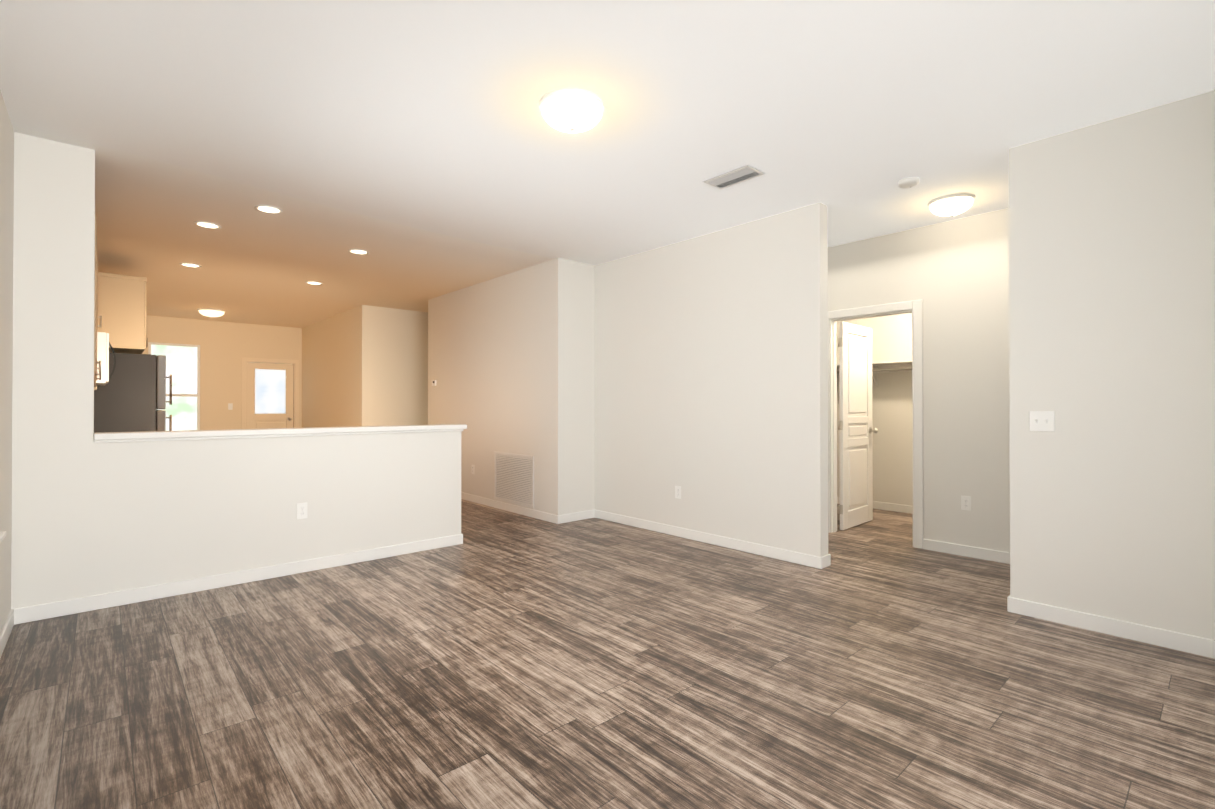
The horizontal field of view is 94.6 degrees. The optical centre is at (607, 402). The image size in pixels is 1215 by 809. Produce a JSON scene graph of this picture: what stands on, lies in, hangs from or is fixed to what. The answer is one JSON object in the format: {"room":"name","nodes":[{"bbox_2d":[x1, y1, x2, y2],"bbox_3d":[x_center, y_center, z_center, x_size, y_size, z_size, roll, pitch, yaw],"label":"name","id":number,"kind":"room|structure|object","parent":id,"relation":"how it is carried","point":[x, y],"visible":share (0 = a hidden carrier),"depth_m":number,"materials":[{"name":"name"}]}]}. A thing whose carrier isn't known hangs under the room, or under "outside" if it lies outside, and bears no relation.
{"room":"empty living room","nodes":[
{"label":"empty living room","id":0,"kind":"room"},
{"bbox_2d":[0,89,13,632],"bbox_3d":[-3.751,-0.133,3.518,0.120,2.750,14.540,0,0,-42],"label":"wall","id":1,"kind":"structure","parent":0,"point":[6,235],"depth_m":2.92,"materials":[{"name":"paint"}]},
{"bbox_2d":[0,531,5,542],"bbox_3d":[-2.226,0.654,1.893,0.095,0.086,2.030,0,0,-42],"label":"window sill","id":2,"kind":"structure","parent":1,"relation":"attached to","point":[2,535],"depth_m":2.60,"materials":[{"name":"white"}]},
{"bbox_2d":[94,213,97,388],"bbox_3d":[-3.617,-0.692,3.720,0.335,1.130,0.815,0,0,-42],"label":"upper cabinet","id":3,"kind":"object","parent":1,"relation":"attached to","point":[96,317],"depth_m":3.76,"materials":[{"name":"beige wood"}]},
{"bbox_2d":[98,272,147,353],"bbox_3d":[-5.273,-0.914,5.853,0.731,0.740,0.800,0,0,-42],"label":"upper cabinet","id":4,"kind":"object","parent":1,"relation":"attached to","point":[122,305],"visible":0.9,"depth_m":5.67,"materials":[{"name":"beige wood"}]},
{"bbox_2d":[98,316,101,327],"bbox_3d":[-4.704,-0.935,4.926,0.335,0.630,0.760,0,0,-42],"label":"handle","id":5,"kind":"object","parent":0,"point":[100,317],"depth_m":5.02,"materials":[{"name":"beige"}]},
{"bbox_2d":[96,332,115,385],"bbox_3d":[-4.656,-0.377,4.966,0.461,0.435,0.750,0,0,-42],"label":"microwave","id":6,"kind":"object","parent":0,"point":[103,344],"visible":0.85,"depth_m":4.79,"materials":[{"name":"white plastic"}]},
{"bbox_2d":[142,315,301,429],"bbox_3d":[-7.308,-0.094,10.019,3.300,2.750,0.120,0,0,-42],"label":"wall","id":7,"kind":"structure","parent":0,"point":[225,347],"depth_m":10.23,"materials":[{"name":"paint"}]},
{"bbox_2d":[148,342,199,430],"bbox_3d":[-7.539,-0.159,9.767,0.780,1.722,0.115,0,0,-42],"label":"kitchen window","id":8,"kind":"structure","parent":7,"relation":"in","point":[183,369],"depth_m":9.87,"materials":[{"name":"white"}]},
{"bbox_2d":[228,403,232,409],"bbox_3d":[-6.912,0.083,10.280,0.070,0.115,0.020,0,0,-42],"label":"light switch","id":9,"kind":"object","parent":7,"relation":"attached to","point":[230,406],"visible":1,"depth_m":10.28,"materials":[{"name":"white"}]},
{"bbox_2d":[247,362,292,428],"bbox_3d":[-6.472,0.268,10.756,0.791,2.020,0.198,0,0,-42],"label":"back door","id":10,"kind":"structure","parent":7,"relation":"in","point":[269,395],"depth_m":10.75,"materials":[{"name":"beige wood"}]},
{"bbox_2d":[242,357,298,428],"bbox_3d":[-6.471,0.228,10.761,0.950,2.115,0.136,0,0,-42],"label":"door frame","id":11,"kind":"structure","parent":7,"relation":"attached to","point":[245,360],"depth_m":10.78,"materials":[{"name":"beige wood"}]},
{"bbox_2d":[11,132,460,608],"bbox_3d":[-2.354,-0.130,4.097,2.730,2.750,0.150,0,0,-42],"label":"wall","id":12,"kind":"structure","parent":0,"point":[164,512],"depth_m":3.44,"materials":[{"name":"paint"}]},
{"bbox_2d":[94,424,466,442],"bbox_3d":[-2.215,0.223,4.221,2.434,0.057,0.210,0,0,-42],"label":"wall cap","id":13,"kind":"object","parent":12,"relation":"on","point":[116,437],"visible":1,"depth_m":3.93,"materials":[{"name":"white wood"}]},
{"bbox_2d":[297,503,306,518],"bbox_3d":[-2.231,0.795,4.096,0.070,0.115,0.008,0,0,-42],"label":"outlet","id":14,"kind":"object","parent":12,"relation":"attached to","point":[301,510],"visible":1,"depth_m":4.09,"materials":[{"name":"white plastic"}]},
{"bbox_2d":[302,305,427,427],"bbox_3d":[-4.037,-0.090,10.638,2.390,2.750,3.580,0,0,-42],"label":"wall block","id":15,"kind":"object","parent":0,"point":[364,365],"visible":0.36,"depth_m":8.99,"materials":[{"name":"paint"}]},
{"bbox_2d":[428,258,594,514],"bbox_3d":[-1.321,-0.111,7.155,0.620,2.750,3.110,0,0,-42],"label":"wall","id":16,"kind":"structure","parent":0,"point":[511,362],"depth_m":6.24,"materials":[{"name":"paint"}]},
{"bbox_2d":[494,451,533,507],"bbox_3d":[-1.079,0.874,6.405,0.018,0.570,0.820,0,0,-42],"label":"air vent","id":17,"kind":"object","parent":16,"relation":"in","point":[513,478],"visible":0.98,"depth_m":6.38,"materials":[{"name":"white metal"}]},
{"bbox_2d":[0,499,1214,808],"bbox_3d":[-1.018,1.307,5.973,7.900,0.100,15.100,0,0,-42],"label":"floor","id":18,"kind":"structure","parent":0,"point":[502,659],"depth_m":2.40,"materials":[{"name":"brown wood"}]},
{"bbox_2d":[94,353,171,432],"bbox_3d":[-5.189,0.371,5.922,0.886,1.770,0.760,0,0,-42],"label":"fridge","id":19,"kind":"object","parent":18,"relation":"on","point":[130,396],"visible":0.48,"depth_m":5.73,"materials":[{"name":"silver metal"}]},
{"bbox_2d":[0,0,1214,327],"bbox_3d":[-1.018,-1.553,5.991,7.900,0.120,15.100,0,0,-42],"label":"ceiling","id":20,"kind":"structure","parent":0,"point":[422,152],"depth_m":2.97,"materials":[{"name":"paint"}]},
{"bbox_2d":[180,263,200,267],"bbox_3d":[-4.538,-1.488,6.102,0.194,0.008,0.194,0,0,-42],"label":"recessed light","id":21,"kind":"object","parent":20,"relation":"in","point":[191,265],"visible":0.98,"depth_m":6.11,"materials":[{"name":"white"}]},
{"bbox_2d":[194,221,221,228],"bbox_3d":[-3.383,-1.497,4.747,0.194,0.008,0.194,0,0,-42],"label":"recessed light","id":22,"kind":"object","parent":20,"relation":"in","point":[208,225],"visible":0.96,"depth_m":4.74,"materials":[{"name":"white"}]},
{"bbox_2d":[198,308,224,317],"bbox_3d":[-6.349,-1.414,8.993,0.364,0.122,0.364,0,0,-42],"label":"ceiling light","id":23,"kind":"object","parent":20,"relation":"attached to","point":[210,312],"visible":1,"depth_m":8.89,"materials":[{"name":"white"}]},
{"bbox_2d":[254,205,282,213],"bbox_3d":[-2.638,-1.499,4.368,0.194,0.008,0.194,0,0,-42],"label":"recessed light","id":24,"kind":"object","parent":20,"relation":"in","point":[268,209],"visible":0.98,"depth_m":4.37,"materials":[{"name":"white"}]},
{"bbox_2d":[305,281,322,284],"bbox_3d":[-3.656,-1.483,6.991,0.194,0.008,0.194,0,0,-42],"label":"recessed light","id":25,"kind":"object","parent":20,"relation":"in","point":[313,282],"visible":0.98,"depth_m":6.98,"materials":[{"name":"white"}]},
{"bbox_2d":[348,249,368,254],"bbox_3d":[-2.470,-1.492,5.570,0.194,0.008,0.194,0,0,-42],"label":"recessed light","id":26,"kind":"object","parent":20,"relation":"in","point":[359,251],"visible":0.96,"depth_m":5.56,"materials":[{"name":"white glass"}]},
{"bbox_2d":[539,88,604,132],"bbox_3d":[-0.181,-1.451,2.867,0.334,0.122,0.334,0,0,-42],"label":"ceiling light","id":27,"kind":"object","parent":20,"relation":"attached to","point":[572,110],"visible":1,"depth_m":2.78,"materials":[{"name":"white"}]},
{"bbox_2d":[703,165,765,189],"bbox_3d":[0.846,-1.501,3.759,0.200,0.010,0.360,0,0,-42],"label":"ceiling vent","id":28,"kind":"object","parent":20,"relation":"in","point":[745,173],"visible":0.98,"depth_m":3.74,"materials":[{"name":"grey metal"}]},
{"bbox_2d":[898,177,919,188],"bbox_3d":[2.049,-1.487,3.813,0.132,0.040,0.132,0,0,-42],"label":"smoke detector","id":29,"kind":"object","parent":20,"relation":"attached to","point":[907,182],"visible":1,"depth_m":3.78,"materials":[{"name":"white plastic"}]},
{"bbox_2d":[928,193,974,216],"bbox_3d":[2.563,-1.443,4.183,0.304,0.122,0.304,0,0,-42],"label":"light","id":30,"kind":"object","parent":20,"relation":"attached to","point":[951,205],"visible":1,"depth_m":4.10,"materials":[{"name":"white glass"}]},
{"bbox_2d":[837,313,912,505],"bbox_3d":[3.606,-0.117,6.245,0.120,2.750,2.340,0,0,-42],"label":"wall","id":31,"kind":"structure","parent":0,"point":[892,418],"depth_m":6.49,"materials":[{"name":"paint"}]},
{"bbox_2d":[837,360,911,386],"bbox_3d":[3.441,-0.316,6.098,0.318,0.270,2.096,0,0,-42],"label":"shelf","id":32,"kind":"object","parent":31,"relation":"attached to","point":[891,367],"visible":0.12,"depth_m":6.37,"materials":[{"name":"white wood"}]},
{"bbox_2d":[595,90,1214,639],"bbox_3d":[2.138,-0.132,3.691,0.120,2.750,6.670,0,0,-42],"label":"wall","id":33,"kind":"structure","parent":0,"point":[1112,318],"depth_m":3.20,"materials":[{"name":"paint"}]},
{"bbox_2d":[0,492,1214,658],"bbox_3d":[-1.044,1.213,5.950,7.170,0.088,14.300,0,0,-42],"label":"baseboard","id":34,"kind":"structure","parent":33,"relation":"attached to","point":[1196,645],"depth_m":3.87,"materials":[{"name":"white wood"}]},
{"bbox_2d":[675,486,680,498],"bbox_3d":[0.658,0.842,5.231,0.008,0.115,0.070,0,0,-42],"label":"outlet","id":35,"kind":"object","parent":33,"relation":"attached to","point":[678,492],"visible":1,"depth_m":5.22,"materials":[{"name":"white plastic"}]},
{"bbox_2d":[1029,411,1054,431],"bbox_3d":[2.480,0.110,3.204,0.020,0.115,0.115,0,0,-42],"label":"light switch","id":36,"kind":"object","parent":33,"relation":"attached to","point":[1041,420],"visible":1,"depth_m":3.21,"materials":[{"name":"white plastic"}]},
{"bbox_2d":[828,208,1009,552],"bbox_3d":[1.634,-0.118,6.043,0.120,2.750,10.840,0,0,-42],"label":"wall","id":37,"kind":"structure","parent":0,"point":[953,275],"depth_m":4.59,"materials":[{"name":"paint"}]},
{"bbox_2d":[838,322,877,529],"bbox_3d":[2.534,0.232,5.707,0.731,2.030,0.189,0,0,-44],"label":"closet door","id":38,"kind":"structure","parent":37,"relation":"in","point":[855,507],"depth_m":5.66,"materials":[{"name":"painted wood"},{"name":"satin nickel"}]},
{"bbox_2d":[828,299,922,548],"bbox_3d":[2.434,0.189,5.153,0.152,2.125,0.900,0,0,-42],"label":"door frame","id":39,"kind":"structure","parent":37,"relation":"attached to","point":[914,308],"depth_m":4.88,"materials":[{"name":"white wood"}]},
{"bbox_2d":[961,496,970,510],"bbox_3d":[2.900,0.818,4.536,0.008,0.115,0.070,0,0,-42],"label":"outlet","id":40,"kind":"object","parent":37,"relation":"attached to","point":[965,502],"visible":1,"depth_m":4.53,"materials":[{"name":"white plastic"}]}
]}

